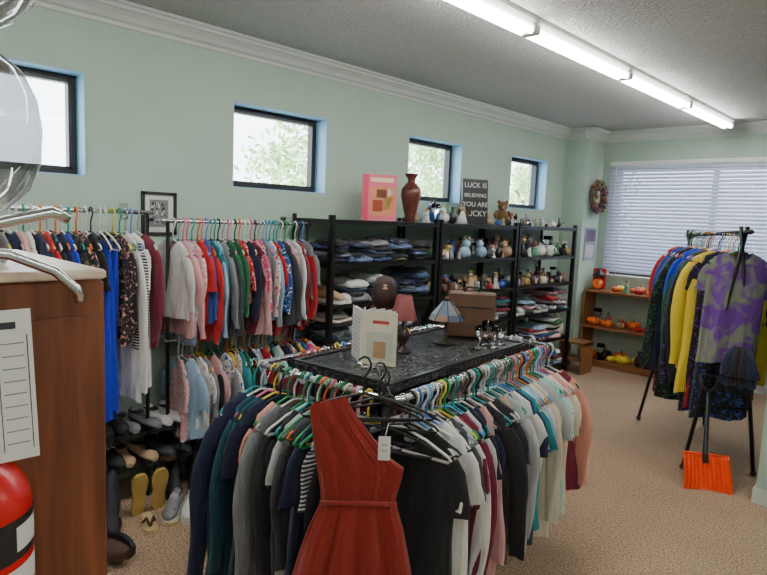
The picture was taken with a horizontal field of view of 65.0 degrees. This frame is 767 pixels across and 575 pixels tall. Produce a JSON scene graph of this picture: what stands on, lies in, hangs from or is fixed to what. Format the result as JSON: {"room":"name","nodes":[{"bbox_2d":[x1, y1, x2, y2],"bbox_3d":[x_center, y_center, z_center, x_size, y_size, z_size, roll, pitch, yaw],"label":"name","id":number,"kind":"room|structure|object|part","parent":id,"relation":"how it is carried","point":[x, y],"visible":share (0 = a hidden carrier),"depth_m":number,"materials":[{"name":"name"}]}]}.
{"room":"second-hand shop","nodes":[
{"label":"second-hand shop","id":0,"kind":"room"},
{"bbox_2d":[0,5,566,448],"bbox_3d":[-1.052,-0.302,4.009,0.220,2.780,9.900,9,9,44],"label":"wall","id":1,"kind":"structure","parent":0,"point":[160,111],"depth_m":3.77,"materials":[{"name":"green paint"}]},
{"bbox_2d":[6,57,85,175],"bbox_3d":[-1.933,-0.855,2.991,0.198,0.540,0.795,9,9,44],"label":"reveal","id":2,"kind":"object","parent":1,"relation":"attached to","point":[80,76],"visible":0.52,"depth_m":3.21,"materials":[{"name":"paint"}]},
{"bbox_2d":[15,65,76,173],"bbox_3d":[-1.965,-0.860,3.022,0.070,0.528,0.783,9,9,44],"label":"frame","id":3,"kind":"object","parent":2,"relation":"attached to","point":[69,81],"visible":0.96,"depth_m":3.25,"materials":[{"name":"brown metal"}]},
{"bbox_2d":[108,443,200,479],"bbox_3d":[-1.171,1.057,3.934,0.014,0.090,9.080,9,9,44],"label":"baseboard","id":4,"kind":"structure","parent":1,"relation":"attached to","point":[185,458],"depth_m":3.63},
{"bbox_2d":[141,191,176,234],"bbox_3d":[-1.317,-0.434,3.537,0.019,0.250,0.210,9,9,44],"label":"picture frame","id":5,"kind":"object","parent":1,"relation":"attached to","point":[162,204],"visible":0.85,"depth_m":3.54,"materials":[{"name":"black wood"}]},
{"bbox_2d":[233,101,326,193],"bbox_3d":[-0.761,-0.946,4.194,0.198,0.540,0.780,9,9,44],"label":"reveal","id":6,"kind":"object","parent":1,"relation":"attached to","point":[321,123],"visible":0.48,"depth_m":4.41,"materials":[{"name":"paint"}]},
{"bbox_2d":[233,106,315,191],"bbox_3d":[-0.792,-0.951,4.225,0.070,0.528,0.768,9,9,44],"label":"frame","id":7,"kind":"object","parent":6,"relation":"attached to","point":[311,147],"visible":0.55,"depth_m":4.32,"materials":[{"name":"brown metal"}]},
{"bbox_2d":[35,0,570,139],"bbox_3d":[-1.033,-1.496,3.607,0.095,0.115,9.080,9,9,44],"label":"trim","id":8,"kind":"structure","parent":1,"relation":"attached to","point":[120,13],"depth_m":3.92,"materials":[{"name":"white paint"}]},
{"bbox_2d":[407,135,462,203],"bbox_3d":[0.389,-1.035,5.374,0.198,0.540,0.740,9,9,44],"label":"reveal","id":9,"kind":"object","parent":1,"relation":"attached to","point":[456,161],"visible":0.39,"depth_m":5.59,"materials":[{"name":"paint"}]},
{"bbox_2d":[409,138,451,201],"bbox_3d":[0.358,-1.040,5.404,0.070,0.528,0.728,9,9,44],"label":"frame","id":10,"kind":"object","parent":9,"relation":"attached to","point":[448,149],"visible":0.53,"depth_m":5.60,"materials":[{"name":"brown metal"}]},
{"bbox_2d":[509,154,547,209],"bbox_3d":[1.480,-1.119,6.493,0.198,0.540,0.730,9,9,44],"label":"reveal","id":11,"kind":"object","parent":1,"relation":"attached to","point":[542,164],"visible":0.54,"depth_m":6.71,"materials":[{"name":"paint"}]},
{"bbox_2d":[509,157,537,208],"bbox_3d":[1.449,-1.124,6.524,0.070,0.528,0.718,9,9,44],"label":"frame","id":12,"kind":"object","parent":11,"relation":"attached to","point":[534,164],"visible":0.55,"depth_m":6.72,"materials":[{"name":"brown metal"}]},
{"bbox_2d":[107,362,766,574],"bbox_3d":[1.128,1.475,2.018,6.440,0.100,9.900,9,9,44],"label":"floor","id":13,"kind":"structure","parent":0,"point":[634,515],"depth_m":3.41,"materials":[{"name":"beige carpet"}]},
{"bbox_2d":[0,249,106,574],"bbox_3d":[-0.900,0.719,0.819,0.448,1.506,0.865,9,9,44],"label":"cabinet","id":14,"kind":"object","parent":13,"relation":"on","point":[67,480],"visible":0.68,"depth_m":0.87,"materials":[{"name":"brown wood"}]},
{"bbox_2d":[0,461,35,574],"bbox_3d":[-0.503,0.401,0.710,0.150,0.647,0.186,2,7,-4],"label":"fire extinguisher","id":15,"kind":"object","parent":14,"relation":"attached to","point":[17,547],"visible":0.94,"depth_m":0.70,"materials":[{"name":"red metal"}]},
{"bbox_2d":[0,308,39,463],"bbox_3d":[-0.472,0.119,0.672,0.152,0.185,0.003,-3,8,-38],"label":"paper notice","id":16,"kind":"object","parent":14,"relation":"attached to","point":[19,434],"visible":1,"depth_m":0.70,"materials":[{"name":"paper"}]},
{"bbox_2d":[0,0,42,264],"bbox_3d":[-0.604,-0.306,0.817,0.270,0.554,0.270,9,9,44],"label":"glass jar","id":17,"kind":"object","parent":14,"relation":"on","point":[21,130],"visible":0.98,"depth_m":0.93,"materials":[{"name":"clear glass"}]},
{"bbox_2d":[0,206,85,302],"bbox_3d":[-0.565,-0.062,0.713,0.381,0.178,0.037,-1,8,-30],"label":"hanger","id":18,"kind":"object","parent":14,"relation":"on","point":[31,216],"visible":1,"depth_m":0.78,"materials":[{"name":"silver metal"}]},
{"bbox_2d":[0,203,163,495],"bbox_3d":[-1.657,0.387,2.917,0.649,1.615,1.109,9,9,44],"label":"clothing rack","id":19,"kind":"object","parent":13,"relation":"on","point":[132,264],"visible":0.52,"depth_m":2.98,"materials":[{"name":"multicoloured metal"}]},
{"bbox_2d":[106,469,135,562],"label":"shoes","id":20,"kind":"object","parent":13,"relation":"on","point":[121,546],"depth_m":2.85,"materials":[{"name":"black leather"}]},
{"bbox_2d":[114,422,180,478],"bbox_3d":[-1.562,0.960,3.203,0.330,0.420,0.872,9,9,44],"label":"shoe rack","id":21,"kind":"object","parent":13,"relation":"on","point":[179,456],"visible":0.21,"depth_m":3.39,"materials":[{"name":"black metal"}]},
{"bbox_2d":[106,400,192,477],"bbox_3d":[-1.483,0.742,3.195,0.270,0.450,0.923,9,9,44],"label":"shoes","id":22,"kind":"object","parent":21,"relation":"on","point":[121,460],"visible":0.43,"depth_m":3.31,"materials":[{"name":"black leather"}]},
{"bbox_2d":[130,467,178,534],"bbox_3d":[-1.170,1.079,3.101,0.261,0.239,0.211,9,9,44],"label":"sandals","id":23,"kind":"object","parent":13,"relation":"on","point":[138,486],"visible":0.91,"depth_m":3.12},
{"bbox_2d":[161,439,199,524],"label":"shoes","id":24,"kind":"object","parent":13,"relation":"on","point":[174,490],"depth_m":3.24,"materials":[{"name":"grey fabric"}]},
{"bbox_2d":[149,215,320,469],"bbox_3d":[-0.890,0.343,3.746,0.518,1.575,1.040,9,9,44],"label":"clothing rack","id":25,"kind":"object","parent":13,"relation":"on","point":[213,289],"visible":1,"depth_m":3.48,"materials":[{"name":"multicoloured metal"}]},
{"bbox_2d":[159,321,315,441],"bbox_3d":[-0.877,0.561,3.806,0.502,0.681,1.080,9,9,44],"label":"clothing rack","id":26,"kind":"object","parent":25,"relation":"hanging from","point":[201,384],"visible":0.53,"depth_m":3.49,"materials":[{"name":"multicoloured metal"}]},
{"bbox_3d":[-0.943,0.256,3.847,0.282,0.090,1.080,9,9,44],"label":"rail","id":27,"kind":"part","parent":26,"relation":"part of","materials":[{"name":"silver metal"}]},
{"bbox_2d":[290,213,439,349],"bbox_3d":[-0.130,0.267,4.565,0.430,1.600,1.130,9,9,44],"label":"metal shelving unit","id":28,"kind":"object","parent":13,"relation":"on","point":[331,221],"visible":0.3,"depth_m":4.18,"materials":[{"name":"black metal"}]},
{"bbox_2d":[306,304,420,343],"bbox_3d":[-0.112,0.235,4.537,0.406,0.231,1.045,9,9,44],"label":"folded clothes","id":29,"kind":"object","parent":28,"relation":"on","point":[342,323],"visible":0.41,"depth_m":4.19,"materials":[{"name":"fabric"}]},
{"bbox_2d":[308,236,430,262],"bbox_3d":[-0.091,-0.294,4.468,0.405,0.177,1.036,9,9,44],"label":"folded clothes","id":30,"kind":"object","parent":28,"relation":"on","point":[372,248],"visible":0.88,"depth_m":4.33,"materials":[{"name":"fabric"}]},
{"bbox_2d":[317,266,428,303],"bbox_3d":[-0.078,-0.044,4.525,0.386,0.231,1.038,9,9,44],"label":"folded clothes","id":31,"kind":"object","parent":28,"relation":"on","point":[359,287],"visible":0.65,"depth_m":4.38,"materials":[{"name":"fabric"}]},
{"bbox_2d":[361,174,397,220],"bbox_3d":[-0.033,-0.663,4.457,0.250,0.335,0.086,2,7,-8],"label":"cookbook","id":32,"kind":"object","parent":28,"relation":"on","point":[379,192],"visible":0.99,"depth_m":4.42,"materials":[{"name":"paper"}]},
{"bbox_2d":[401,173,420,221],"bbox_3d":[0.212,-0.698,4.691,0.156,0.370,0.156,9,9,44],"label":"ceramic vase","id":33,"kind":"object","parent":28,"relation":"on","point":[410,193],"visible":0.98,"depth_m":4.64,"materials":[{"name":"ceramic"}]},
{"bbox_2d":[187,324,592,574],"bbox_3d":[0.154,0.709,2.850,1.268,1.145,1.902,7,8,35],"label":"rack","id":34,"kind":"object","parent":13,"relation":"on","point":[254,497],"visible":0.74,"depth_m":2.35,"materials":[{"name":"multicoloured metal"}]},
{"bbox_2d":[292,356,424,574],"bbox_3d":[-0.095,0.681,1.984,0.459,0.934,0.165,2,7,-3],"label":"dress","id":35,"kind":"object","parent":34,"relation":"hanging from","point":[356,528],"visible":1,"depth_m":1.95,"materials":[{"name":"fabric"}]},
{"bbox_2d":[264,361,482,464],"bbox_3d":[-0.039,0.402,2.187,0.724,0.334,0.465,5,7,23],"label":"hangers","id":36,"kind":"object","parent":34,"relation":"hanging from","point":[398,428],"visible":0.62,"depth_m":2.11,"materials":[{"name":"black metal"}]},
{"bbox_2d":[351,305,397,366],"bbox_3d":[-0.034,0.204,2.586,0.153,0.225,0.240,1,7,-16],"label":"open book","id":37,"kind":"object","parent":34,"relation":"on","point":[374,331],"visible":0.93,"depth_m":2.51,"materials":[{"name":"paper"}]},
{"bbox_2d":[371,276,395,309],"bbox_3d":[0.001,0.117,2.832,0.141,0.343,0.140,9,9,44],"label":"football","id":38,"kind":"object","parent":34,"relation":"on","point":[384,287],"visible":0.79,"depth_m":2.79,"materials":[{"name":"leather"}]},
{"bbox_2d":[392,294,417,353],"bbox_3d":[0.091,0.167,2.776,0.134,0.265,0.126,9,9,44],"label":"table lamp","id":39,"kind":"object","parent":34,"relation":"on","point":[404,305],"visible":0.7,"depth_m":2.74,"materials":[{"name":"pink fabric"}]},
{"bbox_3d":[0.094,0.095,2.768,0.134,0.121,0.126,9,9,44],"label":"lamp shade","id":40,"kind":"part","parent":39,"relation":"part of","materials":[{"name":"pink fabric"}]},
{"bbox_3d":[0.102,0.712,2.803,0.745,1.145,1.573,8,8,38],"label":"frame","id":41,"kind":"part","parent":34,"relation":"part of","materials":[{"name":"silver metal"}]},
{"bbox_2d":[428,296,463,344],"bbox_3d":[0.314,0.162,3.021,0.172,0.237,0.172,0,7,-23],"label":"glass lamp","id":42,"kind":"object","parent":34,"relation":"on","point":[446,311],"visible":1,"depth_m":2.98,"materials":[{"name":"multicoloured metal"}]},
{"bbox_2d":[447,286,496,338],"bbox_3d":[0.467,0.128,3.204,0.252,0.270,0.092,3,7,9],"label":"suitcase","id":43,"kind":"object","parent":34,"relation":"on","point":[475,307],"visible":0.89,"depth_m":3.16,"materials":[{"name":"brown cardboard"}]},
{"bbox_2d":[474,320,506,348],"bbox_3d":[0.531,0.232,2.998,0.111,0.120,0.214,6,8,30],"label":"glass goblet","id":44,"kind":"object","parent":34,"relation":"on","point":[487,327],"visible":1,"depth_m":2.97,"materials":[{"name":"clear glass"}]},
{"bbox_2d":[402,218,518,356],"bbox_3d":[0.672,0.205,5.388,0.430,1.600,1.150,9,9,44],"label":"metal shelving unit","id":45,"kind":"object","parent":13,"relation":"on","point":[513,259],"visible":0.15,"depth_m":5.30,"materials":[{"name":"black metal"}]},
{"bbox_2d":[415,200,469,223],"bbox_3d":[0.481,-0.639,5.040,0.326,0.197,0.522,9,9,44],"label":"figurines","id":46,"kind":"object","parent":45,"relation":"on","point":[448,215],"visible":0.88,"depth_m":5.05,"materials":[{"name":"white ceramic"}]},
{"bbox_2d":[421,271,504,292],"bbox_3d":[0.699,-0.072,5.316,0.362,0.167,1.065,9,9,44],"label":"figurines","id":47,"kind":"object","parent":45,"relation":"on","point":[482,281],"visible":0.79,"depth_m":5.26,"materials":[{"name":"multicoloured ceramic"}]},
{"bbox_2d":[424,234,511,258],"bbox_3d":[0.733,-0.369,5.300,0.395,0.202,1.132,9,9,44],"label":"figurines","id":48,"kind":"object","parent":45,"relation":"on","point":[466,248],"visible":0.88,"depth_m":5.22,"materials":[{"name":"multicoloured ceramic"}]},
{"bbox_2d":[425,293,510,324],"bbox_3d":[0.711,0.173,5.364,0.403,0.231,1.086,9,9,44],"label":"folded clothes","id":49,"kind":"object","parent":45,"relation":"on","point":[502,301],"visible":0.15,"depth_m":5.54,"materials":[{"name":"fabric"}]},
{"bbox_2d":[462,178,487,224],"bbox_3d":[0.818,-0.768,5.395,0.250,0.399,0.061,0,7,-18],"label":"wooden sign","id":50,"kind":"object","parent":45,"relation":"on","point":[474,191],"visible":0.93,"depth_m":5.39,"materials":[{"name":"wood"}]},
{"bbox_2d":[480,223,577,371],"bbox_3d":[1.480,0.142,6.217,0.430,1.600,1.150,9,9,44],"label":"metal shelving unit","id":51,"kind":"object","parent":13,"relation":"on","point":[574,229],"visible":0.33,"depth_m":6.18,"materials":[{"name":"black metal"}]},
{"bbox_2d":[493,200,514,222],"bbox_3d":[1.160,-0.724,5.827,0.204,0.238,0.171,1,7,-12],"label":"teddy bear","id":52,"kind":"object","parent":51,"relation":"on","point":[502,206],"visible":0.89,"depth_m":5.82},
{"bbox_2d":[511,210,530,225],"bbox_3d":[1.398,-0.705,6.148,0.113,0.149,0.388,9,9,44],"label":"figurines","id":53,"kind":"object","parent":51,"relation":"on","point":[525,217],"visible":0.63,"depth_m":6.17},
{"bbox_2d":[488,214,564,227],"bbox_3d":[1.440,-0.654,5.937,0.224,0.099,1.228,9,9,44],"label":"figurines","id":54,"kind":"object","parent":51,"relation":"on","point":[508,222],"visible":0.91,"depth_m":5.88,"materials":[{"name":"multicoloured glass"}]},
{"bbox_2d":[490,266,565,285],"bbox_3d":[1.520,-0.130,6.162,0.379,0.154,1.074,9,9,44],"label":"figurines","id":55,"kind":"object","parent":51,"relation":"on","point":[535,277],"visible":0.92,"depth_m":6.06,"materials":[{"name":"multicoloured ceramic"}]},
{"bbox_2d":[493,235,570,256],"bbox_3d":[1.535,-0.430,6.131,0.405,0.200,1.082,9,9,44],"label":"figurines","id":56,"kind":"object","parent":51,"relation":"on","point":[545,247],"visible":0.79,"depth_m":6.02,"materials":[{"name":"multicoloured ceramic"}]},
{"bbox_2d":[505,313,563,340],"bbox_3d":[1.540,0.407,6.251,0.386,0.231,1.114,9,9,44],"label":"folded clothes","id":57,"kind":"object","parent":51,"relation":"on","point":[538,328],"visible":0.73,"depth_m":6.26,"materials":[{"name":"fabric"}]},
{"bbox_2d":[506,287,567,315],"bbox_3d":[1.508,0.112,6.195,0.386,0.228,1.069,9,9,44],"label":"folded clothes","id":58,"kind":"object","parent":51,"relation":"on","point":[540,299],"visible":0.75,"depth_m":6.25,"materials":[{"name":"fabric"}]},
{"bbox_2d":[514,346,562,365],"bbox_3d":[1.490,0.736,6.269,0.399,0.169,1.105,9,9,44],"label":"folded clothes","id":59,"kind":"object","parent":51,"relation":"on","point":[555,357],"visible":0.21,"depth_m":6.42,"materials":[{"name":"fabric"}]},
{"bbox_2d":[557,337,593,374],"bbox_3d":[2.114,0.752,6.639,0.280,0.345,0.240,9,9,44],"label":"wooden side table","id":60,"kind":"object","parent":13,"relation":"on","point":[585,359],"visible":0.77,"depth_m":6.57,"materials":[{"name":"brown wood"}]},
{"bbox_2d":[578,288,654,378],"bbox_3d":[2.898,0.519,6.640,1.392,0.875,0.300,9,9,44],"label":"wooden bookcase","id":61,"kind":"object","parent":13,"relation":"on","point":[589,295],"visible":0.33,"depth_m":6.88,"materials":[{"name":"brown wood"}]},
{"bbox_2d":[592,268,606,288],"bbox_3d":[2.498,-0.107,6.997,0.158,0.251,0.178,9,9,44],"label":"pumpkin decoration","id":62,"kind":"object","parent":61,"relation":"on","point":[599,274],"visible":1,"depth_m":6.97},
{"bbox_2d":[586,308,645,332],"label":"decorations","id":63,"kind":"object","parent":61,"relation":"on","point":[592,320],"depth_m":6.83,"materials":[{"name":"orange"}]},
{"bbox_2d":[592,343,650,369],"label":"decorations","id":64,"kind":"object","parent":61,"relation":"on","point":[601,352],"depth_m":6.83,"materials":[{"name":"yellow"}]},
{"bbox_2d":[611,280,648,295],"label":"decorations","id":65,"kind":"object","parent":61,"relation":"on","point":[640,290],"depth_m":6.69,"materials":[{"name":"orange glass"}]},
{"bbox_2d":[636,226,766,476],"bbox_3d":[2.338,0.369,4.407,0.740,1.642,1.222,4,7,10],"label":"rack","id":66,"kind":"object","parent":13,"relation":"on","point":[705,302],"visible":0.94,"depth_m":4.03,"materials":[{"name":"black metal"}]},
{"bbox_2d":[682,373,732,494],"bbox_3d":[2.056,0.919,3.833,0.280,0.680,0.334,4,7,14],"label":"snow shovel","id":67,"kind":"object","parent":13,"relation":"on","point":[703,470],"visible":1,"depth_m":3.79,"materials":[{"name":"orange plastic"}]},
{"bbox_3d":[2.026,1.159,3.781,0.280,0.214,0.170,4,7,14],"label":"blade","id":68,"kind":"part","parent":67,"relation":"part of","materials":[{"name":"orange plastic"}]},
{"bbox_3d":[2.091,0.844,3.868,0.112,0.537,0.235,4,7,14],"label":"handle","id":69,"kind":"part","parent":67,"relation":"part of","materials":[{"name":"black plastic"}]},
{"bbox_2d":[718,346,759,389],"bbox_3d":[2.178,0.488,3.675,0.227,0.251,0.068,9,9,44],"label":"hat","id":70,"kind":"object","parent":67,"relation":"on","point":[738,366],"visible":1,"depth_m":3.67,"materials":[{"name":"fabric"}]},
{"bbox_2d":[126,0,766,130],"bbox_3d":[1.246,-1.284,1.696,6.440,0.100,9.900,9,9,44],"label":"ceiling","id":71,"kind":"structure","parent":0,"point":[714,52],"depth_m":3.72,"materials":[{"name":"white paint"}]},
{"bbox_2d":[445,0,734,128],"bbox_3d":[0.351,-1.354,2.772,0.104,0.086,8.594,9,9,44],"label":"fluorescent light fixture","id":72,"kind":"object","parent":71,"relation":"attached to","point":[528,25],"visible":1,"depth_m":3.59,"materials":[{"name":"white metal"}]},
{"bbox_2d":[551,139,604,363],"bbox_3d":[2.286,-0.470,7.092,0.270,2.680,0.420,9,9,44],"label":"wall","id":73,"kind":"structure","parent":0,"point":[584,158],"depth_m":6.91,"materials":[{"name":"green paint"}]},
{"bbox_2d":[567,126,597,139],"bbox_3d":[2.195,-1.723,6.727,0.365,0.115,0.095,9,9,44],"label":"trim","id":74,"kind":"structure","parent":73,"relation":"attached to","point":[578,132],"depth_m":6.72,"materials":[{"name":"white paint"}]},
{"bbox_2d":[583,227,596,260],"bbox_3d":[2.396,-0.504,6.996,0.009,0.380,0.280,9,9,44],"label":"poster","id":75,"kind":"object","parent":73,"relation":"attached to","point":[590,233],"depth_m":6.98,"materials":[{"name":"paper"}]},
{"bbox_2d":[585,126,610,142],"bbox_3d":[2.438,-1.720,6.784,0.095,0.115,0.515,9,9,44],"label":"trim","id":76,"kind":"structure","parent":73,"relation":"attached to","point":[603,134],"depth_m":6.77,"materials":[{"name":"white paint"}]},
{"bbox_2d":[589,179,608,214],"bbox_3d":[2.456,-1.029,6.868,0.123,0.410,0.341,9,9,44],"label":"floral wreath","id":77,"kind":"object","parent":73,"relation":"attached to","point":[596,207],"visible":1,"depth_m":6.83,"materials":[{"name":"multicoloured plant"}]},
{"bbox_2d":[593,134,766,385],"bbox_3d":[4.569,-0.216,5.319,6.440,2.780,0.200,9,9,44],"label":"wall","id":78,"kind":"structure","parent":0,"point":[630,309],"depth_m":6.84,"materials":[{"name":"green paint"}]},
{"bbox_2d":[609,166,757,277],"bbox_3d":[3.454,-0.667,6.359,2.070,1.240,0.060,9,9,44],"label":"frame","id":79,"kind":"object","parent":78,"relation":"attached to","point":[745,166],"visible":0.15,"depth_m":6.89,"materials":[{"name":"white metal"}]},
{"bbox_2d":[602,157,766,278],"bbox_3d":[3.370,-0.676,6.262,2.160,1.302,0.054,9,9,44],"label":"window blinds","id":80,"kind":"object","parent":78,"relation":"attached to","point":[741,207],"visible":0.74,"depth_m":6.46,"materials":[{"name":"white plastic"}]},
{"bbox_2d":[606,120,766,142],"bbox_3d":[4.615,-1.416,4.978,5.770,0.115,0.095,9,9,44],"label":"trim","id":81,"kind":"structure","parent":78,"relation":"attached to","point":[752,127],"depth_m":6.33,"materials":[{"name":"white paint"}]},
{"bbox_2d":[630,360,766,394],"bbox_3d":[4.535,1.140,5.306,5.770,0.090,0.014,9,9,44],"label":"baseboard","id":82,"kind":"structure","parent":78,"relation":"attached to","point":[762,390],"depth_m":6.03,"materials":[{"name":"white paint"}]},
{"bbox_2d":[756,400,766,490],"bbox_3d":[3.528,0.138,2.347,3.355,2.680,0.140,9,9,44],"label":"wall partition","id":83,"kind":"structure","parent":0,"point":[761,483],"depth_m":3.56,"materials":[{"name":"green paint"}]},
{"bbox_2d":[751,484,766,506],"bbox_3d":[3.463,1.423,2.498,3.369,0.090,0.154,9,9,44],"label":"baseboard","id":84,"kind":"structure","parent":83,"relation":"attached to","point":[759,496],"depth_m":3.58,"materials":[{"name":"white paint"}]},
{"label":"outside","id":85,"kind":"structure","parent":0,"visible":0},
{"bbox_3d":[-5.221,0.266,19.093,26.260,0.200,60.000,9,9,44],"label":"ground","id":86,"kind":"structure","parent":85,"visible":0},
{"bbox_2d":[233,121,427,185],"bbox_3d":[-0.948,-0.752,9.449,2.717,4.433,2.808,9,9,44],"label":"tree","id":87,"kind":"object","parent":86,"relation":"on","point":[275,155],"visible":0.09,"depth_m":9.23,"materials":[{"name":"green plant"}]},
{"bbox_2d":[408,144,526,204],"bbox_3d":[1.169,-1.382,12.445,3.597,5.166,3.256,9,9,44],"label":"tree","id":88,"kind":"object","parent":86,"relation":"on","point":[433,183],"visible":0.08,"depth_m":12.15,"materials":[{"name":"green plant"}]},
{"bbox_2d":[509,164,637,228],"bbox_3d":[4.239,-1.537,14.930,3.787,5.158,3.605,8,8,38],"label":"tree","id":89,"kind":"object","parent":86,"relation":"on","point":[522,178],"visible":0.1,"depth_m":14.89,"materials":[{"name":"green plant"}]}
]}

